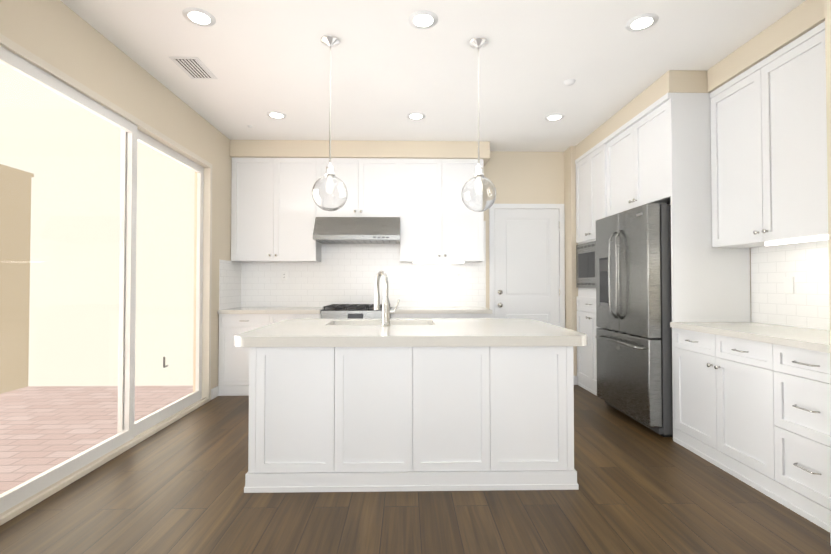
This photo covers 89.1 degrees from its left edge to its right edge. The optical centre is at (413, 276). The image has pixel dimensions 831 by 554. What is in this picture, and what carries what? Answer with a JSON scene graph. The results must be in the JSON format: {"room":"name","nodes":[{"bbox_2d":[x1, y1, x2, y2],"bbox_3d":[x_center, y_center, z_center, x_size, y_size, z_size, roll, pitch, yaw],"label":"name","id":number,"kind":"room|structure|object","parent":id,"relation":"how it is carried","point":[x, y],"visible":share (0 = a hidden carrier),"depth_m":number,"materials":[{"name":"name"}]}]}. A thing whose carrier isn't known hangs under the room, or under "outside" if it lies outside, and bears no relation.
{"room":"kitchen","nodes":[
{"label":"kitchen","id":0,"kind":"room"},
{"bbox_2d":[0,0,241,391],"bbox_3d":[-2.040,-0.213,1.157,0.380,2.880,8.160,0,-1,-1],"label":"wall","id":1,"kind":"structure","parent":0,"point":[62,36],"depth_m":3.27,"materials":[{"name":"beige paint"}]},
{"bbox_2d":[0,33,211,525],"bbox_3d":[-2.139,0.030,3.172,0.160,2.460,2.460,0,-1,-1],"label":"door frame","id":2,"kind":"structure","parent":1,"relation":"attached to","point":[37,489],"depth_m":3.14,"materials":[{"name":"beige plastic"}]},
{"bbox_2d":[211,376,830,543],"bbox_3d":[-0.005,1.175,1.174,4.110,0.105,8.160,0,-1,-1],"label":"baseboard","id":3,"kind":"structure","parent":1,"relation":"attached to","point":[214,392],"depth_m":4.49,"materials":[{"name":"white paint"}]},
{"bbox_2d":[241,151,563,308],"bbox_3d":[0.219,-0.143,5.352,5.100,2.880,0.158,0,-1,-1],"label":"wall","id":4,"kind":"structure","parent":0,"point":[342,274],"depth_m":5.26,"materials":[{"name":"white tile"}]},
{"bbox_2d":[231,157,318,261],"bbox_3d":[-1.637,-0.788,5.082,0.984,1.209,0.323,0,-1,-1],"label":"upper cabinet","id":5,"kind":"object","parent":4,"relation":"attached to","point":[276,210],"depth_m":4.93,"materials":[{"name":"white paint"}]},
{"bbox_2d":[281,271,286,279],"bbox_3d":[-1.609,-0.015,5.231,0.072,0.116,0.007,0,-1,-1],"label":"electrical outlet","id":6,"kind":"object","parent":4,"relation":"attached to","point":[283,275],"visible":1,"depth_m":5.23,"materials":[{"name":"white plastic"}]},
{"bbox_2d":[313,217,399,243],"bbox_3d":[-0.653,-0.554,5.008,0.978,0.284,0.502,0,-1,-1],"label":"range hood","id":7,"kind":"object","parent":4,"relation":"attached to","point":[356,230],"visible":0.98,"depth_m":4.83,"materials":[{"name":"silver metal"}]},
{"bbox_2d":[315,158,402,262],"bbox_3d":[-0.655,-0.788,5.101,0.982,1.209,0.323,0,-1,-1],"label":"upper cabinet","id":8,"kind":"object","parent":4,"relation":"attached to","point":[374,186],"depth_m":4.96,"materials":[{"name":"white paint"}]},
{"bbox_2d":[403,158,483,262],"bbox_3d":[0.327,-0.787,5.120,0.982,1.209,0.323,0,-1,-1],"label":"upper cabinet","id":9,"kind":"object","parent":4,"relation":"attached to","point":[438,227],"depth_m":4.97,"materials":[{"name":"white paint"}]},
{"bbox_2d":[489,204,564,327],"bbox_3d":[1.419,0.186,5.259,0.945,2.212,0.074,0,-1,-1],"label":"entry door","id":10,"kind":"structure","parent":4,"relation":"in","point":[526,261],"depth_m":5.29,"materials":[{"name":"white paint"}]},
{"bbox_2d":[0,385,830,553],"bbox_3d":[0.298,1.279,1.253,5.100,0.100,8.310,0,-1,-1],"label":"floor","id":11,"kind":"structure","parent":0,"point":[177,486],"depth_m":2.24,"materials":[{"name":"brown wood"}]},
{"bbox_2d":[218,307,325,395],"bbox_3d":[-1.577,0.827,4.890,1.101,0.924,0.658,0,-1,-1],"label":"base cabinet","id":12,"kind":"object","parent":11,"relation":"on","point":[233,372],"depth_m":4.59,"materials":[{"name":"white paint"}]},
{"bbox_2d":[320,304,391,318],"bbox_3d":[-0.642,0.809,4.880,0.760,0.960,0.714,0,-1,-1],"label":"range","id":13,"kind":"object","parent":11,"relation":"on","point":[349,311],"visible":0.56,"depth_m":4.61,"materials":[{"name":"silver metal"}]},
{"bbox_2d":[243,346,578,492],"bbox_3d":[-0.019,0.836,3.067,1.951,0.844,1.201,0,-1,-1],"label":"kitchen island","id":14,"kind":"object","parent":11,"relation":"on","point":[415,404],"depth_m":2.49,"materials":[{"name":"white paint"}]},
{"bbox_2d":[235,318,586,345],"bbox_3d":[-0.020,0.384,3.074,2.116,0.060,1.265,0,-1,-1],"label":"island countertop","id":15,"kind":"structure","parent":14,"relation":"on","point":[402,331],"depth_m":2.58,"materials":[{"name":"white stone"}]},
{"bbox_2d":[374,271,399,325],"bbox_3d":[-0.203,0.153,3.138,0.201,0.402,0.225,0,-1,-1],"label":"faucet","id":16,"kind":"object","parent":15,"relation":"on","point":[387,311],"visible":1,"depth_m":3.05,"materials":[{"name":"silver metal"}]},
{"bbox_2d":[391,307,491,318],"bbox_3d":[0.297,0.827,4.926,1.111,0.924,0.658,0,-1,-1],"label":"base cabinet","id":17,"kind":"object","parent":11,"relation":"on","point":[401,312],"depth_m":4.63,"materials":[{"name":"white paint"}]},
{"bbox_2d":[575,140,602,395],"bbox_3d":[2.269,-0.065,4.714,0.642,2.704,0.744,0,-1,-1],"label":"tall cabinet","id":18,"kind":"object","parent":11,"relation":"on","point":[589,166],"depth_m":4.74,"materials":[{"name":"white paint"}]},
{"bbox_2d":[596,203,672,436],"bbox_3d":[2.176,0.344,3.781,0.807,1.853,0.920,0,-1,-1],"label":"refrigerator","id":19,"kind":"object","parent":11,"relation":"on","point":[633,314],"visible":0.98,"depth_m":3.49,"materials":[{"name":"grey metal"}]},
{"bbox_2d":[603,93,750,436],"bbox_3d":[2.287,-0.080,3.811,0.642,2.704,1.062,0,-1,-1],"label":"tall cabinet","id":20,"kind":"object","parent":11,"relation":"on","point":[658,151],"depth_m":3.29,"materials":[{"name":"white paint"}]},
{"bbox_2d":[670,322,829,494],"bbox_3d":[2.308,0.798,2.823,0.636,0.914,0.881,0,-1,-1],"label":"base cabinet","id":21,"kind":"object","parent":11,"relation":"on","point":[752,404],"depth_m":2.77,"materials":[{"name":"white paint"}]},
{"bbox_2d":[762,334,830,531],"bbox_3d":[2.320,0.787,2.179,0.636,0.914,0.407,0,-1,-1],"label":"base cabinet","id":22,"kind":"object","parent":11,"relation":"on","point":[796,368],"depth_m":2.23,"materials":[{"name":"white paint"}]},
{"bbox_2d":[60,0,805,151],"bbox_3d":[0.298,-1.711,1.303,5.100,0.120,8.310,0,-1,-1],"label":"ceiling","id":23,"kind":"structure","parent":0,"point":[391,67],"depth_m":3.13,"materials":[{"name":"white paint"}]},
{"bbox_2d":[169,57,216,78],"bbox_3d":[-1.701,-1.613,3.268,0.210,0.010,0.330,0,-1,-1],"label":"ceiling vent","id":24,"kind":"object","parent":23,"relation":"in","point":[193,67],"visible":1,"depth_m":3.24,"materials":[{"name":"white metal"}]},
{"bbox_2d":[182,7,215,26],"bbox_3d":[-1.344,-1.640,2.645,0.190,0.036,0.190,0,-1,-1],"label":"recessed light","id":25,"kind":"object","parent":23,"relation":"in","point":[199,17],"visible":0.96,"depth_m":2.64,"materials":[{"name":"white paint"}]},
{"bbox_2d":[266,111,286,118],"bbox_3d":[-1.358,-1.615,4.175,0.190,0.036,0.190,0,-1,-1],"label":"recessed light","id":26,"kind":"object","parent":23,"relation":"in","point":[276,115],"visible":0.96,"depth_m":4.17,"materials":[{"name":"white paint"}]},
{"bbox_2d":[312,35,347,210],"bbox_3d":[-0.573,-1.037,2.890,0.240,1.174,0.240,0,-1,-1],"label":"pendant light","id":27,"kind":"object","parent":23,"relation":"hanging from","point":[329,191],"visible":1,"depth_m":2.82,"materials":[{"name":"clear glass"}]},
{"bbox_2d":[407,112,424,119],"bbox_3d":[0.022,-1.614,4.202,0.190,0.036,0.190,0,-1,-1],"label":"recessed light","id":28,"kind":"object","parent":23,"relation":"in","point":[415,116],"visible":0.94,"depth_m":4.20,"materials":[{"name":"white paint"}]},
{"bbox_2d":[408,10,437,28],"bbox_3d":[0.059,-1.639,2.672,0.190,0.036,0.190,0,-1,-1],"label":"recessed light","id":29,"kind":"object","parent":23,"relation":"in","point":[423,19],"visible":0.94,"depth_m":2.66,"materials":[{"name":"white paint"}]},
{"bbox_2d":[461,37,496,211],"bbox_3d":[0.447,-1.036,2.910,0.240,1.174,0.240,0,-1,-1],"label":"pendant light","id":30,"kind":"object","parent":23,"relation":"hanging from","point":[478,193],"visible":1,"depth_m":2.84,"materials":[{"name":"clear glass"}]},
{"bbox_2d":[545,113,563,120],"bbox_3d":[1.408,-1.614,4.229,0.190,0.036,0.190,0,-1,-1],"label":"recessed light","id":31,"kind":"object","parent":23,"relation":"attached to","point":[555,117],"visible":0.94,"depth_m":4.22,"materials":[{"name":"white paint"}]},
{"bbox_2d":[563,79,575,85],"bbox_3d":[1.286,-1.603,3.486,0.096,0.022,0.096,0,-1,-1],"label":"smoke detector","id":32,"kind":"object","parent":23,"relation":"attached to","point":[568,82],"visible":1,"depth_m":3.46,"materials":[{"name":"white paint"}]},
{"bbox_2d":[625,13,658,31],"bbox_3d":[1.458,-1.639,2.699,0.190,0.036,0.190,0,-1,-1],"label":"recessed light","id":33,"kind":"object","parent":23,"relation":"in","point":[641,22],"visible":0.98,"depth_m":2.69,"materials":[{"name":"white paint"}]},
{"bbox_2d":[230,0,824,166],"bbox_3d":[0.258,-1.515,3.635,4.728,0.192,3.337,0,-1,-1],"label":"soffit","id":34,"kind":"object","parent":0,"point":[806,16],"depth_m":3.81,"materials":[{"name":"beige paint"}]},
{"bbox_2d":[564,0,830,375],"bbox_3d":[2.392,-0.211,1.243,0.875,2.880,8.160,0,-1,-1],"label":"wall","id":35,"kind":"structure","parent":0,"point":[807,267],"depth_m":2.98,"materials":[{"name":"white tile"}]},
{"bbox_2d":[709,21,828,247],"bbox_3d":[2.474,-0.839,2.824,0.306,1.208,0.940,0,-1,-1],"label":"upper cabinet","id":36,"kind":"object","parent":35,"relation":"attached to","point":[769,182],"depth_m":2.75,"materials":[{"name":"white paint"}]},
{"bbox_2d":[784,277,793,293],"bbox_3d":[2.623,0.059,2.950,0.006,0.116,0.072,0,-1,-1],"label":"electrical outlet","id":37,"kind":"object","parent":35,"relation":"attached to","point":[788,285],"visible":1,"depth_m":2.95,"materials":[{"name":"white plastic"}]},
{"bbox_2d":[825,56,826,140],"bbox_3d":[2.486,-0.850,2.180,0.306,1.208,0.348,0,-1,-1],"label":"upper cabinet","id":38,"kind":"object","parent":35,"relation":"attached to","point":[825,56],"depth_m":2.39,"materials":[{"name":"white paint"}]},
{"label":"outside","id":39,"kind":"structure","parent":0,"visible":0},
{"bbox_2d":[0,386,192,493],"bbox_3d":[-4.086,1.293,0.893,3.720,0.100,8.360,0,-1,-1],"label":"ground","id":40,"kind":"structure","parent":39,"point":[15,404],"depth_m":3.80,"materials":[{"name":"pink"}]},
{"bbox_2d":[0,164,33,393],"bbox_3d":[-4.621,0.003,0.904,0.210,2.640,8.360,0,-1,-1],"label":"wall","id":41,"kind":"structure","parent":40,"relation":"on","point":[9,335],"depth_m":4.88,"materials":[{"name":"beige paint"}]},
{"bbox_2d":[0,63,194,385],"bbox_3d":[-4.168,-1.657,5.150,3.720,6.100,0.222,0,-1,-1],"label":"wall","id":42,"kind":"structure","parent":40,"relation":"on","point":[41,347],"depth_m":5.11,"materials":[{"name":"paint"}]}
]}

